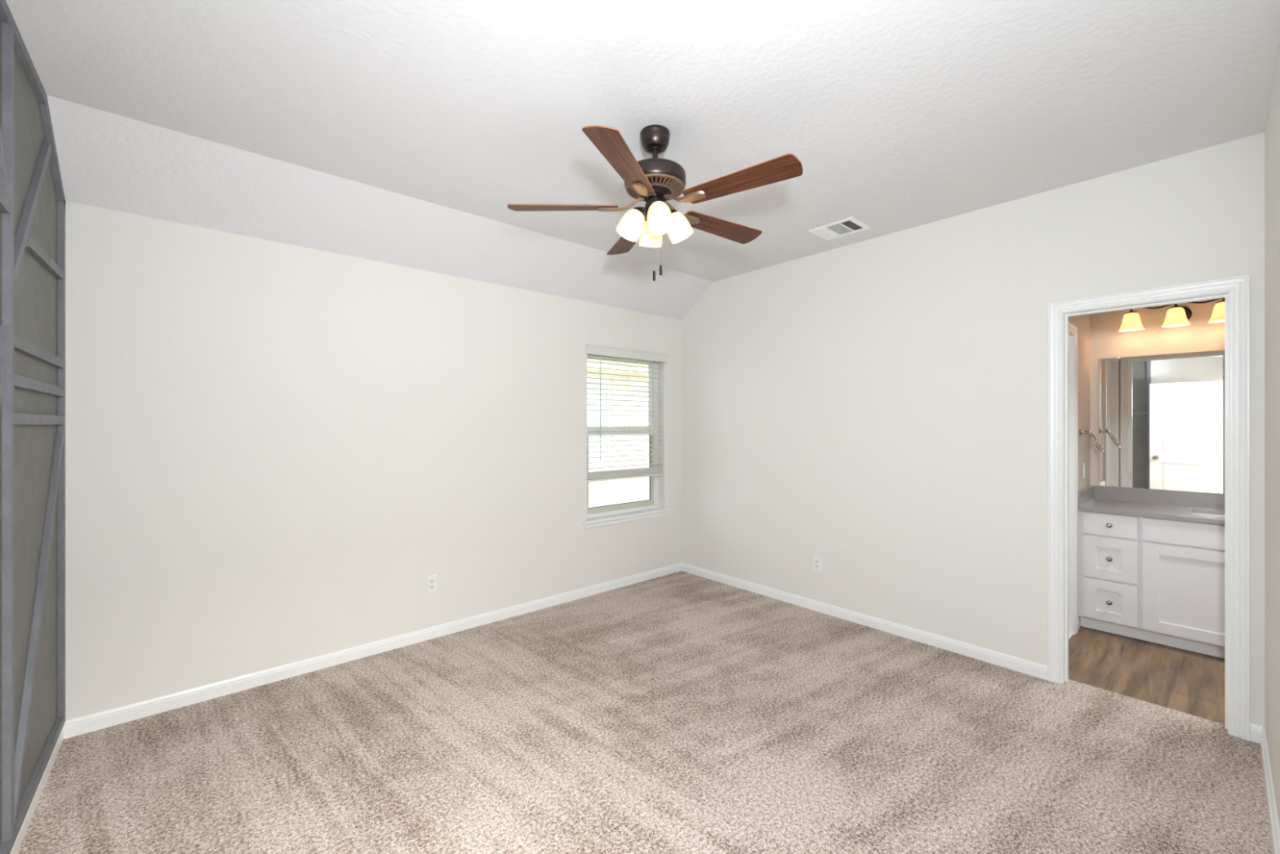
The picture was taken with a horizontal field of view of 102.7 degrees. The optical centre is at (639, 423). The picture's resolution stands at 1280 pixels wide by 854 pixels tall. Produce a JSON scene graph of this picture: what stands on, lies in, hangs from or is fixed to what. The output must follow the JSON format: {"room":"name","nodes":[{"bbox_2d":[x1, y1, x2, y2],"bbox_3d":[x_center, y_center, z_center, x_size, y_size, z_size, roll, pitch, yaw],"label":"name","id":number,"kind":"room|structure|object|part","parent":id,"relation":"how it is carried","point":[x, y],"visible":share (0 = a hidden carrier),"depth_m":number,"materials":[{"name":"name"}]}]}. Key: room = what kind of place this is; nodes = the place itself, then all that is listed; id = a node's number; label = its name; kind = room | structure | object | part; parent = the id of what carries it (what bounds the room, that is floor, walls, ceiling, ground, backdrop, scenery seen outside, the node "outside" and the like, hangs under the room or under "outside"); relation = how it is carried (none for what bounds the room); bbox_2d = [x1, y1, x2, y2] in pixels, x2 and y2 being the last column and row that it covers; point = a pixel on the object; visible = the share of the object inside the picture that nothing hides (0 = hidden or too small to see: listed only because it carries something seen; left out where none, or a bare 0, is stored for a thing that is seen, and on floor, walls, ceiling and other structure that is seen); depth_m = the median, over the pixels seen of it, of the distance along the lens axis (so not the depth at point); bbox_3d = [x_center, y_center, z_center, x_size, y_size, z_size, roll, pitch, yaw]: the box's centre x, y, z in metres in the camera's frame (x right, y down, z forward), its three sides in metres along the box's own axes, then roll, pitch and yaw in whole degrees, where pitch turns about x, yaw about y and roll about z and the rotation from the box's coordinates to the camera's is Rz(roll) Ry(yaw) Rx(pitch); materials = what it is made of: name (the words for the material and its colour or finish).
{"room":"empty bedroom","nodes":[
{"label":"empty bedroom","id":0,"kind":"room"},
{"bbox_2d":[65,200,681,720],"bbox_3d":[-1.170,0.064,3.738,4.278,2.743,0.170,0,0,-41],"label":"wall","id":1,"kind":"structure","parent":0,"point":[273,449],"depth_m":2.94,"materials":[{"name":"white paint"}]},
{"bbox_2d":[62,562,681,739],"bbox_3d":[-1.114,1.397,3.664,4.062,0.076,0.014,0,0,-41],"label":"baseboard","id":2,"kind":"structure","parent":1,"relation":"attached to","point":[95,722],"depth_m":2.98,"materials":[{"name":"white wood"}]},
{"bbox_2d":[426,574,436,593],"bbox_3d":[-1.394,1.072,3.422,0.070,0.115,0.008,0,0,-41],"label":"wall outlet","id":3,"kind":"object","parent":1,"relation":"attached to","point":[431,580],"visible":1,"depth_m":3.42,"materials":[{"name":"white plastic"}]},
{"bbox_2d":[582,354,670,528],"bbox_3d":[-0.148,0.119,4.606,0.986,1.517,0.202,0,0,-41],"label":"window","id":4,"kind":"structure","parent":1,"relation":"in","point":[616,513],"depth_m":4.70,"materials":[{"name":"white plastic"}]},
{"bbox_3d":[-0.198,-0.267,4.667,0.807,0.655,0.024,0,0,-41],"label":"sash","id":5,"kind":"part","parent":4,"relation":"part of","materials":[{"name":"white plastic"}]},
{"bbox_3d":[-0.179,0.062,4.646,0.807,0.076,0.032,0,0,-41],"label":"meeting rail","id":6,"kind":"part","parent":4,"relation":"part of","materials":[{"name":"white plastic"}]},
{"bbox_3d":[-0.180,0.419,4.647,0.807,0.718,0.026,0,0,-41],"label":"sash","id":7,"kind":"part","parent":4,"relation":"part of","materials":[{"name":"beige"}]},
{"bbox_3d":[-0.125,0.819,4.580,0.986,0.021,0.132,0,0,-41],"label":"sill","id":8,"kind":"part","parent":4,"relation":"part of","materials":[{"name":"white wood"}]},
{"bbox_2d":[586,343,667,482],"bbox_3d":[-0.114,-0.087,4.583,0.932,1.154,0.094,0,0,-41],"label":"window blind","id":9,"kind":"object","parent":4,"relation":"attached to","point":[595,476],"visible":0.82,"depth_m":4.55,"materials":[{"name":"white plastic"}]},
{"bbox_3d":[-0.350,-0.052,4.403,0.002,1.085,0.052,0,0,-41],"label":"ladder cord","id":10,"kind":"part","parent":9,"relation":"part of","materials":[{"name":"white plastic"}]},
{"bbox_3d":[-0.133,0.481,4.594,0.881,0.019,0.048,0,0,-41],"label":"rail","id":11,"kind":"part","parent":9,"relation":"part of","materials":[{"name":"white plastic"}]},
{"bbox_3d":[0.106,-0.052,4.804,0.002,1.085,0.052,0,0,-41],"label":"ladder cord","id":12,"kind":"part","parent":9,"relation":"part of","materials":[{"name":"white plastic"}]},
{"bbox_2d":[5,0,1279,319],"bbox_3d":[0.079,-1.213,2.235,4.165,0.389,3.741,0,0,-41],"label":"ceiling","id":13,"kind":"structure","parent":0,"point":[405,133],"depth_m":2.12,"materials":[{"name":"white paint"}]},
{"bbox_2d":[506,124,803,280],"bbox_3d":[0.104,-0.975,2.310,1.246,0.665,1.264,0,0,-41],"label":"ceiling fan","id":14,"kind":"object","parent":13,"relation":"hanging from","point":[654,181],"visible":1,"depth_m":2.21,"materials":[{"name":"brown wood"}]},
{"bbox_3d":[-0.346,-0.973,2.301,0.497,0.006,0.134,0,12,0],"label":"blade","id":15,"kind":"part","parent":14,"relation":"part of","materials":[{"name":"brown wood"}]},
{"bbox_3d":[-0.062,-0.973,1.906,0.134,0.006,0.497,13,4,18],"label":"blade","id":16,"kind":"part","parent":14,"relation":"part of","materials":[{"name":"brown wood"}]},
{"bbox_3d":[-0.058,-0.973,2.692,0.134,0.006,0.497,-13,4,-17],"label":"blade","id":17,"kind":"part","parent":14,"relation":"part of","materials":[{"name":"brown wood"}]},
{"bbox_3d":[-0.045,-0.888,2.283,0.125,0.135,0.118,0,0,-41],"label":"lamp shade","id":18,"kind":"part","parent":14,"relation":"part of","materials":[{"name":"white glass"}]},
{"bbox_3d":[-0.003,-0.950,2.291,0.068,0.041,0.058,0,0,-41],"label":"lamp arm","id":19,"kind":"part","parent":14,"relation":"part of","materials":[{"name":"brown metal"}]},
{"bbox_3d":[0.052,-0.888,2.411,0.118,0.135,0.125,0,0,-41],"label":"lamp shade","id":20,"kind":"part","parent":14,"relation":"part of","materials":[{"name":"white glass"}]},
{"bbox_3d":[0.064,-0.814,2.298,0.002,0.252,0.002,0,0,-41],"label":"pull chain","id":21,"kind":"part","parent":14,"relation":"part of","materials":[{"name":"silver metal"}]},
{"bbox_2d":[626,173,684,201],"bbox_3d":[0.068,-1.048,2.298,0.262,0.027,0.262,0,0,-41],"label":"vent grille","id":22,"kind":"object","parent":14,"relation":"attached to","point":[672,184],"depth_m":2.23,"materials":[{"name":"brown metal"}]},
{"bbox_3d":[0.082,-0.899,2.195,0.053,0.087,0.060,0,0,-41],"label":"bulb","id":23,"kind":"part","parent":14,"relation":"part of","materials":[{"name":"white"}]},
{"bbox_3d":[0.083,-0.888,2.186,0.118,0.135,0.125,0,0,-41],"label":"lamp shade","id":24,"kind":"part","parent":14,"relation":"part of","materials":[{"name":"white glass"}]},
{"bbox_3d":[0.094,-0.828,2.310,0.002,0.224,0.002,0,0,-41],"label":"pull chain","id":25,"kind":"part","parent":14,"relation":"part of","materials":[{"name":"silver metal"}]},
{"bbox_3d":[0.138,-0.950,2.306,0.068,0.041,0.058,0,0,-41],"label":"lamp arm","id":26,"kind":"part","parent":14,"relation":"part of","materials":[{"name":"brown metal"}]},
{"bbox_3d":[0.180,-0.888,2.314,0.125,0.135,0.118,0,0,-41],"label":"lamp shade","id":27,"kind":"part","parent":14,"relation":"part of","materials":[{"name":"white glass"}]},
{"bbox_3d":[0.404,-0.973,2.540,0.497,0.006,0.134,0,-12,-36],"label":"blade","id":28,"kind":"part","parent":14,"relation":"part of","materials":[{"name":"brown wood"}]},
{"bbox_3d":[0.401,-0.973,2.054,0.497,0.006,0.134,0,-12,36],"label":"blade","id":29,"kind":"part","parent":14,"relation":"part of","materials":[{"name":"brown wood"}]},
{"bbox_2d":[808,217,871,239],"bbox_3d":[1.337,-1.304,3.430,0.262,0.008,0.306,0,0,-41],"label":"ceiling vent","id":30,"kind":"object","parent":13,"relation":"in","point":[850,225],"visible":1,"depth_m":3.42,"materials":[{"name":"white metal"}]},
{"bbox_2d":[17,570,1273,853],"bbox_3d":[1.282,1.450,2.103,5.796,0.030,5.524,0,0,-41],"label":"floor","id":31,"kind":"structure","parent":0,"point":[681,712],"depth_m":2.23,"materials":[{"name":"carpet"}]},
{"bbox_2d":[1077,510,1225,658],"bbox_3d":[3.625,1.019,3.361,0.615,0.832,1.072,0,0,-41],"label":"vanity cabinet","id":32,"kind":"object","parent":31,"relation":"on","point":[1153,580],"visible":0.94,"depth_m":3.30,"materials":[{"name":"white paint"}]},
{"bbox_3d":[3.166,1.205,3.450,0.028,0.031,0.031,0,0,-41],"label":"knob","id":33,"kind":"part","parent":32,"relation":"part of","materials":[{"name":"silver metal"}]},
{"bbox_3d":[3.160,0.683,3.445,0.028,0.031,0.031,0,0,-41],"label":"knob","id":34,"kind":"part","parent":32,"relation":"part of","materials":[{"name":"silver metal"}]},
{"bbox_3d":[3.166,0.911,3.450,0.028,0.031,0.031,0,0,-41],"label":"knob","id":35,"kind":"part","parent":32,"relation":"part of","materials":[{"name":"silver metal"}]},
{"bbox_3d":[3.178,1.201,3.460,0.020,0.269,0.272,0,0,-41],"label":"drawer","id":36,"kind":"part","parent":32,"relation":"part of","materials":[{"name":"white paint"}]},
{"bbox_3d":[3.178,0.912,3.460,0.020,0.281,0.272,0,0,-41],"label":"drawer","id":37,"kind":"part","parent":32,"relation":"part of","materials":[{"name":"white paint"}]},
{"bbox_3d":[3.178,0.685,3.460,0.020,0.144,0.272,0,0,-41],"label":"drawer","id":38,"kind":"part","parent":32,"relation":"part of","materials":[{"name":"white paint"}]},
{"bbox_2d":[1077,484,1225,524],"bbox_3d":[3.631,0.601,3.366,0.599,0.248,1.081,0,0,-41],"label":"countertop","id":39,"kind":"structure","parent":32,"relation":"on","point":[1159,504],"depth_m":3.57,"materials":[{"name":"stone"}]},
{"bbox_3d":[3.434,0.685,3.170,0.020,0.144,0.454,0,0,-41],"label":"drawer","id":40,"kind":"part","parent":32,"relation":"part of","materials":[{"name":"white paint"}]},
{"bbox_3d":[3.434,1.053,3.170,0.020,0.564,0.454,0,0,-41],"label":"cabinet door","id":41,"kind":"part","parent":32,"relation":"part of","materials":[{"name":"white paint"}]},
{"bbox_2d":[681,132,1264,726],"bbox_3d":[1.848,0.014,3.462,0.115,2.843,4.233,0,0,-41],"label":"wall","id":42,"kind":"structure","parent":0,"point":[876,408],"depth_m":3.33,"materials":[{"name":"white paint"}]},
{"bbox_2d":[813,555,822,572],"bbox_3d":[1.360,1.073,3.923,0.008,0.115,0.070,0,0,-41],"label":"wall outlet","id":43,"kind":"object","parent":42,"relation":"attached to","point":[817,561],"visible":1,"depth_m":3.92,"materials":[{"name":"white plastic"}]},
{"bbox_2d":[681,562,1047,679],"bbox_3d":[1.344,1.397,3.936,0.014,0.076,2.856,0,0,-41],"label":"baseboard","id":44,"kind":"structure","parent":42,"relation":"attached to","point":[1028,667],"depth_m":3.52,"materials":[{"name":"white wood"}]},
{"bbox_2d":[1047,274,1250,741],"bbox_3d":[2.576,0.381,2.637,0.158,2.116,0.729,0,0,-41],"label":"door frame","id":45,"kind":"structure","parent":42,"relation":"in","point":[1236,291],"depth_m":2.41,"materials":[{"name":"white wood"}]},
{"bbox_2d":[1250,723,1263,743],"bbox_3d":[2.781,1.397,2.305,0.014,0.076,0.045,0,0,-41],"label":"baseboard","id":46,"kind":"structure","parent":42,"relation":"attached to","point":[1255,730],"depth_m":2.31,"materials":[{"name":"white wood"}]},
{"bbox_2d":[1068,314,1090,491],"bbox_3d":[2.889,0.135,3.515,1.518,2.600,0.120,0,0,-41],"label":"wall","id":47,"kind":"structure","parent":0,"point":[1082,322],"depth_m":3.78,"materials":[{"name":"beige paint"}]},
{"bbox_2d":[1068,321,1077,635],"bbox_3d":[2.648,0.385,3.289,0.832,2.100,0.140,0,0,-41],"label":"door","id":48,"kind":"structure","parent":47,"relation":"in","point":[1073,330],"depth_m":3.49,"materials":[{"name":"white wood"}]},
{"bbox_2d":[1077,615,1080,630],"bbox_3d":[3.064,1.397,3.580,0.159,0.076,0.014,0,0,-41],"label":"baseboard","id":49,"kind":"structure","parent":47,"relation":"attached to","point":[1078,616],"depth_m":3.59,"materials":[{"name":"white wood"}]},
{"bbox_2d":[1083,462,1085,478],"bbox_3d":[3.287,0.345,3.780,0.070,0.115,0.008,0,0,-41],"label":"wall outlet","id":50,"kind":"object","parent":47,"relation":"attached to","point":[1084,464],"visible":1,"depth_m":3.77,"materials":[{"name":"white plastic"}]},
{"bbox_2d":[1079,428,1103,452],"bbox_3d":[3.192,0.116,3.616,0.163,0.163,0.128,0,0,-41],"label":"towel ring","id":51,"kind":"object","parent":47,"relation":"attached to","point":[1090,433],"visible":1,"depth_m":3.62,"materials":[{"name":"silver metal"}]},
{"bbox_3d":[3.169,0.060,3.641,0.050,0.050,0.060,0,0,-41],"label":"post","id":52,"kind":"part","parent":51,"relation":"part of","materials":[{"name":"silver metal"}]},
{"bbox_2d":[1090,297,1225,494],"bbox_3d":[3.969,0.135,3.528,0.120,2.600,1.528,0,0,-41],"label":"wall","id":53,"kind":"structure","parent":0,"point":[1201,335],"depth_m":3.75,"materials":[{"name":"beige paint"}]},
{"bbox_2d":[1093,485,1225,509],"bbox_3d":[3.855,0.527,3.549,0.020,0.100,1.060,0,0,-41],"label":"backsplash","id":54,"kind":"structure","parent":53,"relation":"attached to","point":[1209,500],"depth_m":3.66,"materials":[{"name":"stone"}]},
{"bbox_2d":[1098,350,1225,493],"bbox_3d":[3.850,-0.018,3.563,0.010,0.982,0.977,0,0,-41],"label":"wall mirror","id":55,"kind":"object","parent":53,"relation":"attached to","point":[1162,417],"visible":0.64,"depth_m":3.67,"materials":[{"name":"grey mirror"}]},
{"bbox_2d":[1118,297,1225,331],"bbox_3d":[3.726,-0.760,3.557,0.204,0.164,0.581,0,0,-41],"label":"vanity light","id":56,"kind":"object","parent":53,"relation":"attached to","point":[1176,316],"visible":0.84,"depth_m":3.53,"materials":[{"name":"glass"}]},
{"bbox_3d":[3.556,-0.741,3.701,0.140,0.124,0.140,0,0,-41],"label":"lamp shade","id":57,"kind":"part","parent":56,"relation":"part of","materials":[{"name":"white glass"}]},
{"bbox_3d":[3.703,-0.741,3.535,0.140,0.124,0.140,0,0,-41],"label":"lamp shade","id":58,"kind":"part","parent":56,"relation":"part of","materials":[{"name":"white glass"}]},
{"bbox_3d":[3.805,-0.770,3.605,0.022,0.116,0.116,0,0,-41],"label":"plate","id":59,"kind":"part","parent":56,"relation":"part of","materials":[{"name":"brown metal"}]},
{"bbox_3d":[3.848,-0.741,3.370,0.140,0.124,0.140,0,0,-41],"label":"lamp shade","id":60,"kind":"part","parent":56,"relation":"part of","materials":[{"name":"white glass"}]},
{"bbox_2d":[1264,33,1279,829],"bbox_3d":[1.277,0.014,0.874,4.163,2.843,0.115,0,0,-41],"label":"wall","id":61,"kind":"structure","parent":0,"point":[1272,132],"depth_m":1.96,"materials":[{"name":"white paint"}]},
{"bbox_2d":[1259,726,1279,853],"bbox_3d":[1.634,1.397,1.274,3.097,0.076,0.014,0,0,-41],"label":"baseboard","id":62,"kind":"structure","parent":61,"relation":"attached to","point":[1272,808],"depth_m":1.90,"materials":[{"name":"white wood"}]},
{"bbox_3d":[-1.445,0.014,0.891,0.100,2.843,3.739,0,0,-41],"label":"wall","id":63,"kind":"structure","parent":0,"visible":0},
{"bbox_2d":[0,0,65,853],"bbox_3d":[-1.713,0.026,1.285,0.021,2.668,2.793,0,0,-41],"label":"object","id":64,"kind":"structure","parent":63,"relation":"attached to","point":[33,200],"depth_m":1.84,"materials":[{"name":"paint"}]},
{"bbox_2d":[9,728,62,853],"bbox_3d":[-1.440,1.397,0.972,0.014,0.076,3.624,0,0,-41],"label":"baseboard","id":65,"kind":"structure","parent":63,"relation":"attached to","point":[19,840],"depth_m":1.92,"materials":[{"name":"white wood"}]},
{"label":"outside","id":66,"kind":"structure","parent":0,"visible":0},
{"bbox_3d":[-6.630,1.735,16.604,20.000,0.100,26.317,0,0,-41],"label":"ground","id":67,"kind":"structure","parent":66,"visible":0},
{"bbox_2d":[586,359,648,507],"bbox_3d":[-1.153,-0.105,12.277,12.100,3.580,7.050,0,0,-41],"label":"window pane","id":68,"kind":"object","parent":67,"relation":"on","point":[607,492],"visible":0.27,"depth_m":8.84,"materials":[{"name":"glass"}]},
{"bbox_3d":[-0.861,-0.040,8.550,0.810,1.350,0.010,0,0,-41],"label":"pane","id":69,"kind":"part","parent":68,"relation":"part of","materials":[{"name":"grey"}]}
]}

